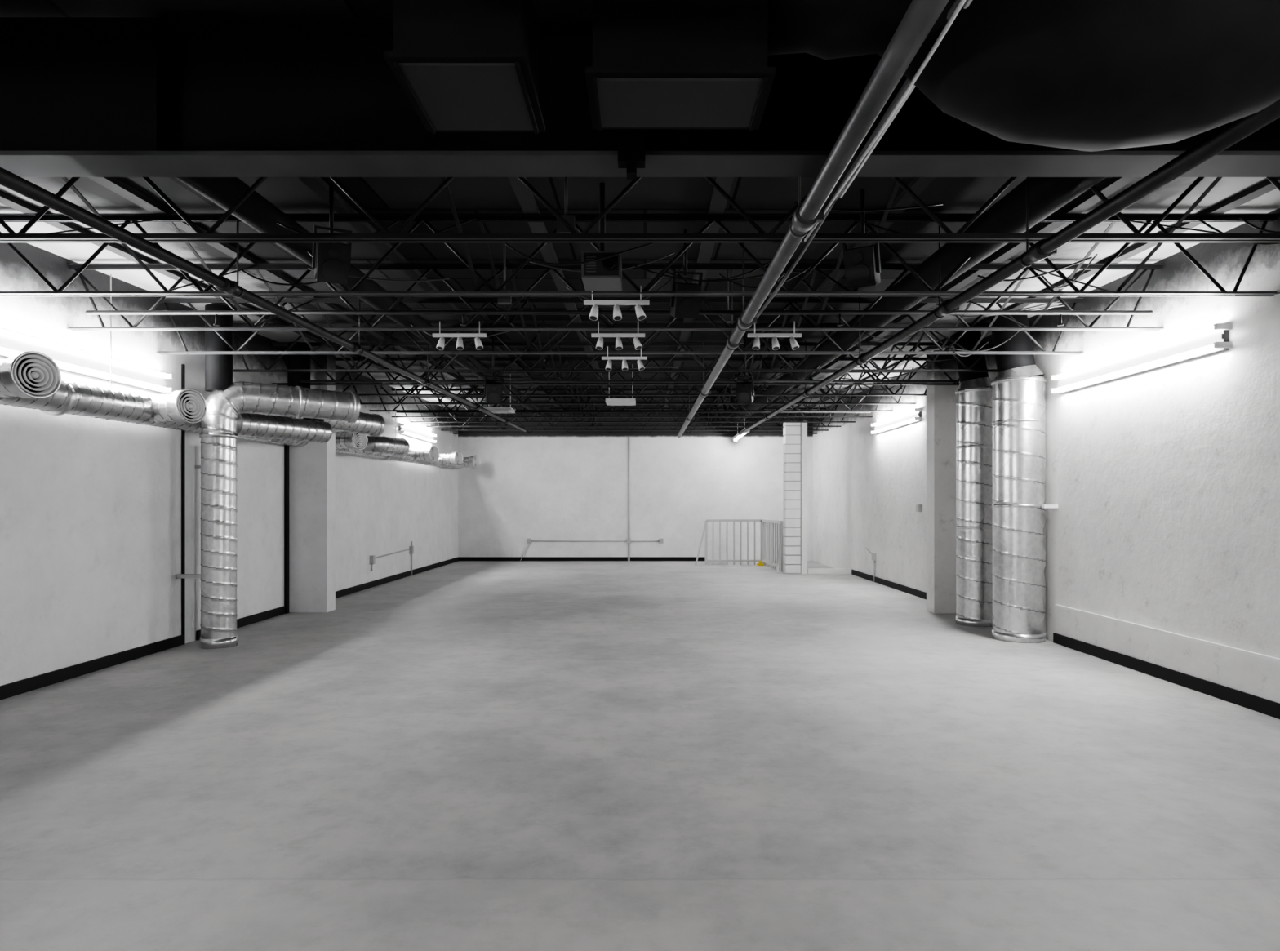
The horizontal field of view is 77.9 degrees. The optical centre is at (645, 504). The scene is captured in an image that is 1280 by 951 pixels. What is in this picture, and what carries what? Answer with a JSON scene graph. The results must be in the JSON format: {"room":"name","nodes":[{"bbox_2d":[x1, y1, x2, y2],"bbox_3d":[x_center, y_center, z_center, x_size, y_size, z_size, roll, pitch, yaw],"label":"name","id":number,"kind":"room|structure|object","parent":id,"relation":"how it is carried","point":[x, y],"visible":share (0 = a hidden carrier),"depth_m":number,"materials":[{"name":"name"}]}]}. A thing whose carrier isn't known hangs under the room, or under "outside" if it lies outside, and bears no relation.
{"room":"empty warehouse","nodes":[
{"label":"empty warehouse","id":0,"kind":"room"},
{"bbox_2d":[0,243,457,685],"bbox_3d":[-5.060,-0.600,8.500,0.200,4.200,25.000,0,0,0],"label":"wall","id":1,"kind":"structure","parent":0,"point":[91,508],"depth_m":7.66,"materials":[{"name":"paint"}]},
{"bbox_2d":[0,328,173,392],"bbox_3d":[-4.900,-1.240,6.910,0.120,0.200,2.420,0,0,0],"label":"fluorescent light fixture","id":2,"kind":"object","parent":1,"relation":"attached to","point":[68,359],"visible":0.99,"depth_m":6.93,"materials":[{"name":"grey plastic"}]},
{"bbox_2d":[0,635,182,700],"bbox_3d":[-4.951,1.448,2.250,0.018,0.105,12.500,0,0,0],"label":"baseboard","id":3,"kind":"structure","parent":1,"relation":"attached to","point":[6,691],"depth_m":6.97,"materials":[{"name":"black plastic"}]},
{"bbox_2d":[181,364,185,644],"bbox_3d":[-4.950,0.000,8.485,0.020,3.000,0.030,0,0,0],"label":"trim","id":4,"kind":"structure","parent":1,"relation":"attached to","point":[183,366],"depth_m":8.47,"materials":[{"name":"black plastic"}]},
{"bbox_2d":[195,605,285,639],"bbox_3d":[-4.951,1.448,9.850,0.018,0.105,2.200,0,0,0],"label":"baseboard","id":5,"kind":"structure","parent":1,"relation":"attached to","point":[252,619],"depth_m":10.10,"materials":[{"name":"black plastic"}]},
{"bbox_2d":[284,444,288,613],"bbox_3d":[-4.945,0.000,10.925,0.030,3.000,0.090,0,0,0],"label":"trim","id":6,"kind":"structure","parent":1,"relation":"attached to","point":[286,446],"depth_m":10.90,"materials":[{"name":"black plastic"}]},
{"bbox_2d":[288,354,335,612],"bbox_3d":[-4.690,-0.310,11.150,0.540,3.620,0.300,0,0,0],"label":"column","id":7,"kind":"structure","parent":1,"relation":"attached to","point":[312,466],"depth_m":11.00,"materials":[{"name":"paint"}]},
{"bbox_2d":[369,541,413,575],"bbox_3d":[-4.925,1.140,15.507,0.070,0.720,2.513,0,0,0],"label":"conduit","id":8,"kind":"object","parent":1,"relation":"attached to","point":[372,557],"visible":1,"depth_m":15.50,"materials":[{"name":"silver metal"}]},
{"bbox_2d":[335,556,458,598],"bbox_3d":[-4.951,1.448,16.150,0.018,0.105,9.700,0,0,0],"label":"baseboard","id":9,"kind":"structure","parent":1,"relation":"attached to","point":[344,592],"depth_m":15.28,"materials":[{"name":"black plastic"}]},
{"bbox_2d":[398,423,436,442],"bbox_3d":[-4.900,-1.530,17.150,0.120,0.200,2.500,0,0,0],"label":"fluorescent light fixture","id":10,"kind":"object","parent":1,"relation":"attached to","point":[404,429],"visible":1,"depth_m":16.91,"materials":[{"name":"grey plastic"}]},
{"bbox_2d":[175,177,551,421],"bbox_3d":[-2.450,-2.001,11.800,0.200,0.577,16.405,0,0,0],"label":"ceiling beam","id":11,"kind":"structure","parent":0,"point":[255,211],"depth_m":5.33,"materials":[{"name":"black metal"}]},
{"bbox_2d":[233,323,997,372],"bbox_3d":[-0.256,-1.844,9.310,9.412,0.570,0.080,0,0,0],"label":"joist","id":12,"kind":"object","parent":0,"point":[266,370],"depth_m":9.30,"materials":[{"name":"black metal"}]},
{"bbox_2d":[271,342,959,385],"bbox_3d":[-0.255,-1.873,10.550,9.410,0.570,0.080,0,0,0],"label":"joist","id":13,"kind":"object","parent":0,"point":[274,344],"depth_m":10.53,"materials":[{"name":"black metal"}]},
{"bbox_2d":[344,372,916,404],"bbox_3d":[-0.255,-1.930,13.030,9.410,0.570,0.080,0,0,0],"label":"joist","id":14,"kind":"object","parent":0,"point":[396,402],"depth_m":13.02,"materials":[{"name":"black metal"}]},
{"bbox_2d":[335,357,926,395],"bbox_3d":[-0.255,-1.901,11.790,9.410,0.570,0.080,0,0,0],"label":"joist","id":15,"kind":"object","parent":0,"point":[442,359],"depth_m":11.78,"materials":[{"name":"black metal"}]},
{"bbox_2d":[368,379,893,411],"bbox_3d":[-0.255,-1.958,14.270,9.410,0.570,0.080,0,0,0],"label":"joist","id":16,"kind":"object","parent":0,"point":[449,410],"depth_m":14.26,"materials":[{"name":"black metal"}]},
{"bbox_2d":[391,388,872,417],"bbox_3d":[-0.255,-1.987,15.510,9.410,0.570,0.080,0,0,0],"label":"joist","id":17,"kind":"object","parent":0,"point":[671,390],"depth_m":15.50,"materials":[{"name":"black metal"}]},
{"bbox_2d":[410,395,855,422],"bbox_3d":[-0.255,-2.015,16.750,9.410,0.570,0.080,0,0,0],"label":"joist","id":18,"kind":"object","parent":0,"point":[527,421],"depth_m":16.74,"materials":[{"name":"black metal"}]},
{"bbox_2d":[426,401,841,426],"bbox_3d":[-0.255,-2.044,17.990,9.410,0.570,0.080,0,0,0],"label":"joist","id":19,"kind":"object","parent":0,"point":[426,402],"depth_m":17.95,"materials":[{"name":"black metal"}]},
{"bbox_2d":[440,407,828,431],"bbox_3d":[-0.255,-2.072,19.230,9.410,0.570,0.080,0,0,0],"label":"joist","id":20,"kind":"object","parent":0,"point":[609,408],"depth_m":19.22,"materials":[{"name":"black metal"}]},
{"bbox_2d":[457,413,813,560],"bbox_3d":[-0.255,-0.600,21.100,9.810,4.200,0.200,0,0,0],"label":"wall","id":21,"kind":"structure","parent":0,"point":[523,487],"depth_m":21.00,"materials":[{"name":"paint"}]},
{"bbox_2d":[458,556,705,560],"bbox_3d":[-1.670,1.448,20.991,6.540,0.105,0.018,0,0,0],"label":"baseboard","id":22,"kind":"structure","parent":21,"relation":"attached to","point":[460,558],"depth_m":20.98,"materials":[{"name":"black plastic"}]},
{"bbox_2d":[520,437,663,560],"bbox_3d":[-1.415,-0.138,20.960,3.789,3.284,0.080,0,0,0],"label":"conduit","id":23,"kind":"object","parent":21,"relation":"attached to","point":[628,540],"visible":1,"depth_m":20.97,"materials":[{"name":"silver metal"}]},
{"bbox_2d":[0,560,1279,950],"bbox_3d":[-0.255,1.575,8.500,9.810,0.150,25.400,0,0,0],"label":"floor","id":24,"kind":"structure","parent":0,"point":[460,755],"depth_m":4.25,"materials":[{"name":"concrete"}]},
{"bbox_2d":[176,303,359,648],"bbox_3d":[-4.114,-0.297,8.749,1.815,3.593,0.462,0,0,-35],"label":"spiral duct riser","id":25,"kind":"object","parent":24,"relation":"on","point":[218,435],"visible":0.99,"depth_m":8.29,"materials":[{"name":"metal"}]},
{"bbox_2d":[694,519,783,573],"bbox_3d":[2.165,0.938,18.502,1.849,1.136,2.455,0,0,0],"label":"guard railing","id":26,"kind":"object","parent":24,"relation":"on","point":[778,564],"visible":0.95,"depth_m":19.67,"materials":[{"name":"grey metal"}]},
{"bbox_2d":[756,560,764,565],"bbox_3d":[2.825,1.445,19.425,0.150,0.110,0.150,0,0,0],"label":"floor marker","id":27,"kind":"object","parent":24,"relation":"on","point":[759,563],"visible":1,"depth_m":19.38,"materials":[{"name":"yellow plastic"}]},
{"bbox_2d":[782,422,807,573],"bbox_3d":[3.270,-0.150,17.270,0.460,3.300,0.360,0,0,0],"label":"brick pillar","id":28,"kind":"structure","parent":24,"relation":"on","point":[795,434],"depth_m":17.11,"materials":[{"name":"white brick"}]},
{"bbox_2d":[952,330,992,626],"bbox_3d":[4.131,-0.342,9.930,0.522,3.683,0.484,0,0,0],"label":"spiral duct riser","id":29,"kind":"object","parent":24,"relation":"on","point":[974,393],"visible":0.78,"depth_m":9.73,"materials":[{"name":"metal"}]},
{"bbox_2d":[989,308,1046,643],"bbox_3d":[4.154,-0.330,8.830,0.582,3.660,0.560,0,0,0],"label":"spiral duct riser","id":30,"kind":"object","parent":24,"relation":"on","point":[1019,385],"visible":1,"depth_m":8.61,"materials":[{"name":"metal"}]},
{"bbox_2d":[0,0,1279,409],"bbox_3d":[-0.255,-2.379,8.500,9.810,1.042,25.400,0,0,0],"label":"ceiling","id":31,"kind":"structure","parent":0,"point":[379,195],"depth_m":6.04,"materials":[{"name":"paint"}]},
{"bbox_2d":[0,190,475,409],"bbox_3d":[-4.300,-2.212,12.250,0.100,0.438,17.301,0,0,0],"label":"rib","id":32,"kind":"object","parent":31,"relation":"attached to","point":[6,199],"depth_m":6.68,"materials":[{"name":"black metal"}]},
{"bbox_2d":[0,274,479,469],"bbox_3d":[-4.577,-1.486,12.345,0.731,1.527,16.092,0,0,0],"label":"duct","id":33,"kind":"object","parent":31,"relation":"hanging from","point":[30,380],"visible":0.71,"depth_m":7.09,"materials":[{"name":"metal"}]},
{"bbox_2d":[236,342,409,454],"bbox_3d":[-4.235,-1.425,10.962,0.879,1.324,4.509,0,0,0],"label":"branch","id":34,"kind":"object","parent":33,"relation":"attached to","point":[255,425],"visible":0.82,"depth_m":10.17,"materials":[{"name":"metal"}]},
{"bbox_2d":[0,167,526,431],"bbox_3d":[-2.637,-1.710,6.800,0.113,1.071,21.401,0,0,0],"label":"pipe","id":35,"kind":"object","parent":31,"relation":"hanging from","point":[8,180],"visible":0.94,"depth_m":4.63,"materials":[{"name":"metal"}]},
{"bbox_2d":[87,177,508,407],"bbox_3d":[-3.400,-2.212,12.250,0.100,0.438,17.301,0,0,0],"label":"rib","id":36,"kind":"object","parent":31,"relation":"attached to","point":[113,184],"depth_m":6.39,"materials":[{"name":"black metal"}]},
{"bbox_2d":[311,182,351,284],"bbox_3d":[-1.978,-1.707,5.000,0.274,0.635,0.290,0,0,0],"label":"ceiling speaker","id":37,"kind":"object","parent":31,"relation":"hanging from","point":[331,261],"depth_m":4.94},
{"bbox_2d":[297,177,562,409],"bbox_3d":[-2.100,-2.212,12.250,0.100,0.438,17.301,0,0,0],"label":"rib","id":38,"kind":"object","parent":31,"relation":"attached to","point":[317,184],"depth_m":6.36,"materials":[{"name":"black metal"}]},
{"bbox_2d":[432,321,486,350],"bbox_3d":[-1.590,-1.446,6.772,0.460,0.246,0.080,0,0,0],"label":"track light","id":39,"kind":"object","parent":31,"relation":"attached to","point":[440,345],"visible":1,"depth_m":6.77,"materials":[{"name":"white metal"}]},
{"bbox_2d":[383,0,545,133],"bbox_3d":[-0.525,-1.608,2.400,0.390,0.784,0.440,0,0,0],"label":"air diffuser","id":40,"kind":"object","parent":31,"relation":"attached to","point":[461,65],"depth_m":2.23,"materials":[{"name":"black metal"}]},
{"bbox_2d":[484,333,502,403],"bbox_3d":[-1.894,-1.699,9.900,0.252,0.878,0.275,0,0,0],"label":"ceiling speaker","id":41,"kind":"object","parent":31,"relation":"hanging from","point":[492,391],"depth_m":9.84},
{"bbox_2d":[483,373,515,413],"bbox_3d":[-2.480,-1.893,13.500,0.460,0.655,0.460,0,0,0],"label":"panel light","id":42,"kind":"object","parent":31,"relation":"hanging from","point":[493,410],"depth_m":13.32,"materials":[{"name":"white plastic"}]},
{"bbox_2d":[507,177,614,409],"bbox_3d":[-0.800,-2.212,12.250,0.100,0.438,17.301,0,0,0],"label":"rib","id":43,"kind":"object","parent":31,"relation":"attached to","point":[526,199],"depth_m":6.39,"materials":[{"name":"black metal"}]},
{"bbox_2d":[581,182,622,290],"bbox_3d":[-0.270,-1.708,4.975,0.240,0.635,0.350,0,0,0],"label":"ceiling projector","id":44,"kind":"object","parent":31,"relation":"hanging from","point":[605,274],"depth_m":4.85,"materials":[{"name":"black metal"}]},
{"bbox_2d":[66,263,1164,330],"bbox_3d":[-0.255,-1.787,6.830,9.410,0.570,0.080,0,0,0],"label":"joist","id":45,"kind":"object","parent":31,"relation":"attached to","point":[428,267],"depth_m":6.82,"materials":[{"name":"black metal"}]},
{"bbox_2d":[497,177,733,323],"bbox_3d":[0.135,-1.806,5.700,2.068,0.545,1.912,0,0,-21],"label":"junction box","id":46,"kind":"object","parent":31,"relation":"attached to","point":[570,219],"visible":0.58,"depth_m":6.17,"materials":[{"name":"grey metal"}]},
{"bbox_2d":[583,285,649,320],"bbox_3d":[-0.200,-1.413,5.542,0.460,0.246,0.080,0,0,0],"label":"track light","id":47,"kind":"object","parent":31,"relation":"attached to","point":[593,315],"visible":0.98,"depth_m":5.54,"materials":[{"name":"white metal"}]},
{"bbox_2d":[591,321,644,350],"bbox_3d":[-0.230,-1.446,6.772,0.460,0.246,0.080,0,0,0],"label":"track light","id":48,"kind":"object","parent":31,"relation":"attached to","point":[599,346],"visible":1,"depth_m":6.77,"materials":[{"name":"white metal"}]},
{"bbox_2d":[85,310,1152,417],"bbox_3d":[-0.200,-1.497,9.900,8.200,0.239,7.642,0,0,0],"label":"pipe","id":49,"kind":"object","parent":31,"relation":"attached to","point":[216,313],"visible":0.97,"depth_m":6.09,"materials":[{"name":"metal"}]},
{"bbox_2d":[155,297,1084,354],"bbox_3d":[-0.255,-1.816,8.070,9.410,0.570,0.080,0,0,0],"label":"joist","id":50,"kind":"object","parent":31,"relation":"attached to","point":[188,300],"depth_m":8.06,"materials":[{"name":"black metal"}]},
{"bbox_2d":[605,372,635,405],"bbox_3d":[-0.380,-1.881,12.400,0.460,0.629,0.460,0,0,0],"label":"panel light","id":51,"kind":"object","parent":31,"relation":"hanging from","point":[610,402],"depth_m":12.22,"materials":[{"name":"white plastic"}]},
{"bbox_2d":[601,346,647,370],"bbox_3d":[-0.210,-1.479,8.012,0.460,0.246,0.080,0,0,0],"label":"track light","id":52,"kind":"object","parent":31,"relation":"attached to","point":[624,366],"visible":0.98,"depth_m":8.01,"materials":[{"name":"white metal"}]},
{"bbox_2d":[48,177,1222,429],"bbox_3d":[-0.035,-1.901,11.790,6.755,0.868,14.882,0,0,0],"label":"joist bridging","id":53,"kind":"object","parent":31,"relation":"attached to","point":[1217,180],"visible":0.61,"depth_m":6.79,"materials":[{"name":"black metal"}]},
{"bbox_2d":[453,413,817,434],"bbox_3d":[-0.255,-2.101,20.470,9.410,0.570,0.080,0,0,0],"label":"joist","id":54,"kind":"object","parent":31,"relation":"attached to","point":[453,413],"depth_m":20.46,"materials":[{"name":"black metal"}]},
{"bbox_2d":[0,17,1279,179],"bbox_3d":[-0.255,-1.660,3.307,9.410,0.640,0.255,0,0,0],"label":"girder","id":55,"kind":"object","parent":31,"relation":"attached to","point":[80,96],"depth_m":3.32,"materials":[{"name":"black metal"}]},
{"bbox_2d":[0,177,1279,243],"bbox_3d":[-0.255,-1.730,4.350,9.410,0.570,0.080,0,0,0],"label":"joist","id":56,"kind":"object","parent":31,"relation":"attached to","point":[21,237],"depth_m":4.34,"materials":[{"name":"black metal"}]},
{"bbox_2d":[0,213,1279,296],"bbox_3d":[-0.255,-1.759,5.590,9.410,0.570,0.080,0,0,0],"label":"joist","id":57,"kind":"object","parent":31,"relation":"attached to","point":[126,218],"depth_m":5.58,"materials":[{"name":"black metal"}]},
{"bbox_2d":[585,0,775,131],"bbox_3d":[0.100,-1.603,2.410,0.540,0.794,0.340,0,0,0],"label":"air diffuser","id":58,"kind":"object","parent":31,"relation":"attached to","point":[658,64],"depth_m":2.26,"materials":[{"name":"black metal"}]},
{"bbox_2d":[670,229,702,318],"bbox_3d":[0.305,-1.713,5.900,0.240,0.666,0.264,0,0,0],"label":"ceiling speaker","id":59,"kind":"object","parent":31,"relation":"hanging from","point":[683,307],"depth_m":5.83},
{"bbox_2d":[662,177,733,409],"bbox_3d":[0.500,-2.212,12.250,0.100,0.438,17.301,0,0,0],"label":"rib","id":60,"kind":"object","parent":31,"relation":"attached to","point":[718,202],"depth_m":6.27,"materials":[{"name":"black metal"}]},
{"bbox_2d":[733,423,750,441],"bbox_3d":[2.360,-2.000,19.500,0.120,0.700,2.400,0,0,0],"label":"fluorescent light fixture","id":61,"kind":"object","parent":31,"relation":"attached to","point":[737,436],"visible":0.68,"depth_m":19.88,"materials":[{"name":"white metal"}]},
{"bbox_2d":[735,333,754,403],"bbox_3d":[1.244,-1.699,9.900,0.252,0.878,0.275,0,0,0],"label":"ceiling speaker","id":62,"kind":"object","parent":31,"relation":"hanging from","point":[744,391],"depth_m":9.83},
{"bbox_2d":[747,321,801,350],"bbox_3d":[1.110,-1.446,6.772,0.460,0.246,0.080,0,0,0],"label":"track light","id":63,"kind":"object","parent":31,"relation":"attached to","point":[756,346],"visible":0.99,"depth_m":6.77,"materials":[{"name":"white metal"}]},
{"bbox_2d":[677,0,949,438],"bbox_3d":[0.762,-1.708,6.800,0.136,0.995,21.401,0,0,0],"label":"pipe","id":64,"kind":"object","parent":31,"relation":"hanging from","point":[920,17],"visible":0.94,"depth_m":2.96,"materials":[{"name":"grey metal"}]},
{"bbox_2d":[713,177,936,409],"bbox_3d":[1.750,-2.212,12.250,0.100,0.438,17.301,0,0,0],"label":"rib","id":65,"kind":"object","parent":31,"relation":"attached to","point":[917,185],"depth_m":5.83,"materials":[{"name":"black metal"}]},
{"bbox_2d":[842,188,880,288],"bbox_3d":[1.398,-1.709,5.100,0.274,0.637,0.290,0,0,0],"label":"ceiling speaker","id":66,"kind":"object","parent":31,"relation":"hanging from","point":[862,265],"depth_m":5.04},
{"bbox_2d":[761,177,1137,409],"bbox_3d":[3.000,-2.212,12.250,0.100,0.438,17.301,0,0,0],"label":"rib","id":67,"kind":"object","parent":31,"relation":"attached to","point":[1112,185],"depth_m":6.47,"materials":[{"name":"black metal"}]},
{"bbox_2d":[738,98,1279,435],"bbox_3d":[2.113,-1.696,6.800,0.121,1.029,21.401,0,0,0],"label":"pipe","id":68,"kind":"object","parent":31,"relation":"hanging from","point":[1237,131],"visible":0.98,"depth_m":3.84,"materials":[{"name":"metal"}]},
{"bbox_2d":[767,0,1279,151],"bbox_3d":[2.375,-1.570,2.420,4.049,0.900,0.900,0,0,0],"label":"ventilation duct","id":69,"kind":"object","parent":31,"relation":"attached to","point":[1080,75],"visible":0.87,"depth_m":2.26,"materials":[{"name":"black metal"}]},
{"bbox_2d":[800,177,1279,409],"bbox_3d":[4.000,-2.212,12.250,0.100,0.438,17.301,0,0,0],"label":"rib","id":70,"kind":"object","parent":31,"relation":"attached to","point":[1265,186],"depth_m":6.32,"materials":[{"name":"black metal"}]},
{"bbox_2d":[240,201,1279,390],"bbox_3d":[0.559,-1.694,8.350,7.467,0.624,7.910,0,0,0],"label":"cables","id":71,"kind":"object","parent":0,"point":[729,279],"depth_m":5.66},
{"bbox_2d":[755,0,973,318],"bbox_3d":[0.885,-1.395,1.150,0.105,0.133,10.100,0,0,0],"label":"conduit","id":72,"kind":"object","parent":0,"point":[908,86],"depth_m":2.93,"materials":[{"name":"grey metal"}]},
{"bbox_2d":[733,177,1106,421],"bbox_3d":[2.350,-2.001,11.800,0.260,0.637,16.406,0,0,0],"label":"ceiling beam","id":73,"kind":"structure","parent":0,"point":[1046,195],"depth_m":5.64,"materials":[{"name":"black metal"}]},
{"bbox_2d":[813,208,1279,703],"bbox_3d":[4.550,-0.600,8.500,0.200,4.200,25.000,0,0,0],"label":"wall","id":74,"kind":"structure","parent":0,"point":[1164,482],"depth_m":6.97,"materials":[{"name":"paint"}]},
{"bbox_2d":[807,568,850,573],"bbox_3d":[3.990,1.450,17.225,0.920,0.100,0.150,0,0,0],"label":"trim","id":75,"kind":"structure","parent":74,"relation":"attached to","point":[810,571],"depth_m":17.15,"materials":[{"name":"white paint"}]},
{"bbox_2d":[865,547,875,582],"bbox_3d":[4.420,1.184,15.576,0.060,0.632,0.652,0,0,0],"label":"conduit","id":76,"kind":"object","parent":74,"relation":"attached to","point":[873,554],"visible":1,"depth_m":15.29,"materials":[{"name":"silver metal"}]},
{"bbox_2d":[851,569,926,599],"bbox_3d":[4.441,1.448,14.125,0.018,0.105,5.750,0,0,0],"label":"baseboard","id":77,"kind":"structure","parent":74,"relation":"attached to","point":[914,592],"depth_m":14.20,"materials":[{"name":"black plastic"}]},
{"bbox_2d":[871,408,922,434],"bbox_3d":[4.390,-1.450,13.950,0.120,0.200,2.500,0,0,0],"label":"fluorescent light fixture","id":78,"kind":"object","parent":74,"relation":"attached to","point":[914,415],"visible":1,"depth_m":13.69,"materials":[{"name":"white plastic"}]},
{"bbox_2d":[915,504,922,511],"bbox_3d":[4.420,0.060,12.780,0.060,0.120,0.120,0,0,0],"label":"switch box","id":79,"kind":"object","parent":74,"relation":"attached to","point":[918,507],"visible":1,"depth_m":12.72,"materials":[{"name":"silver metal"}]},
{"bbox_2d":[926,350,959,613],"bbox_3d":[4.215,-0.310,11.050,0.470,3.620,0.300,0,0,0],"label":"column","id":80,"kind":"structure","parent":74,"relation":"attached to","point":[940,399],"depth_m":10.90,"materials":[{"name":"paint"}]},
{"bbox_2d":[1040,504,1057,507],"bbox_3d":[4.375,0.020,8.565,0.150,0.040,0.070,0,0,0],"label":"wall bracket","id":81,"kind":"object","parent":74,"relation":"attached to","point":[1042,505],"visible":1,"depth_m":8.53,"materials":[{"name":"white metal"}]},
{"bbox_2d":[1050,323,1232,393],"bbox_3d":[4.390,-1.280,7.230,0.120,0.200,2.460,0,0,0],"label":"fluorescent light fixture","id":82,"kind":"object","parent":74,"relation":"attached to","point":[1215,339],"visible":1,"depth_m":6.86,"materials":[{"name":"grey"}]},
{"bbox_2d":[1053,632,1279,719],"bbox_3d":[4.441,1.448,2.300,0.018,0.105,12.600,0,0,0],"label":"baseboard","id":83,"kind":"structure","parent":74,"relation":"attached to","point":[1260,704],"depth_m":6.58,"materials":[{"name":"black plastic"}]},
{"bbox_2d":[1054,604,1279,662],"bbox_3d":[4.435,1.093,2.275,0.030,0.025,12.550,0,0,0],"label":"trim","id":84,"kind":"structure","parent":74,"relation":"attached to","point":[1177,635],"depth_m":6.55,"materials":[{"name":"white paint"}]}
]}

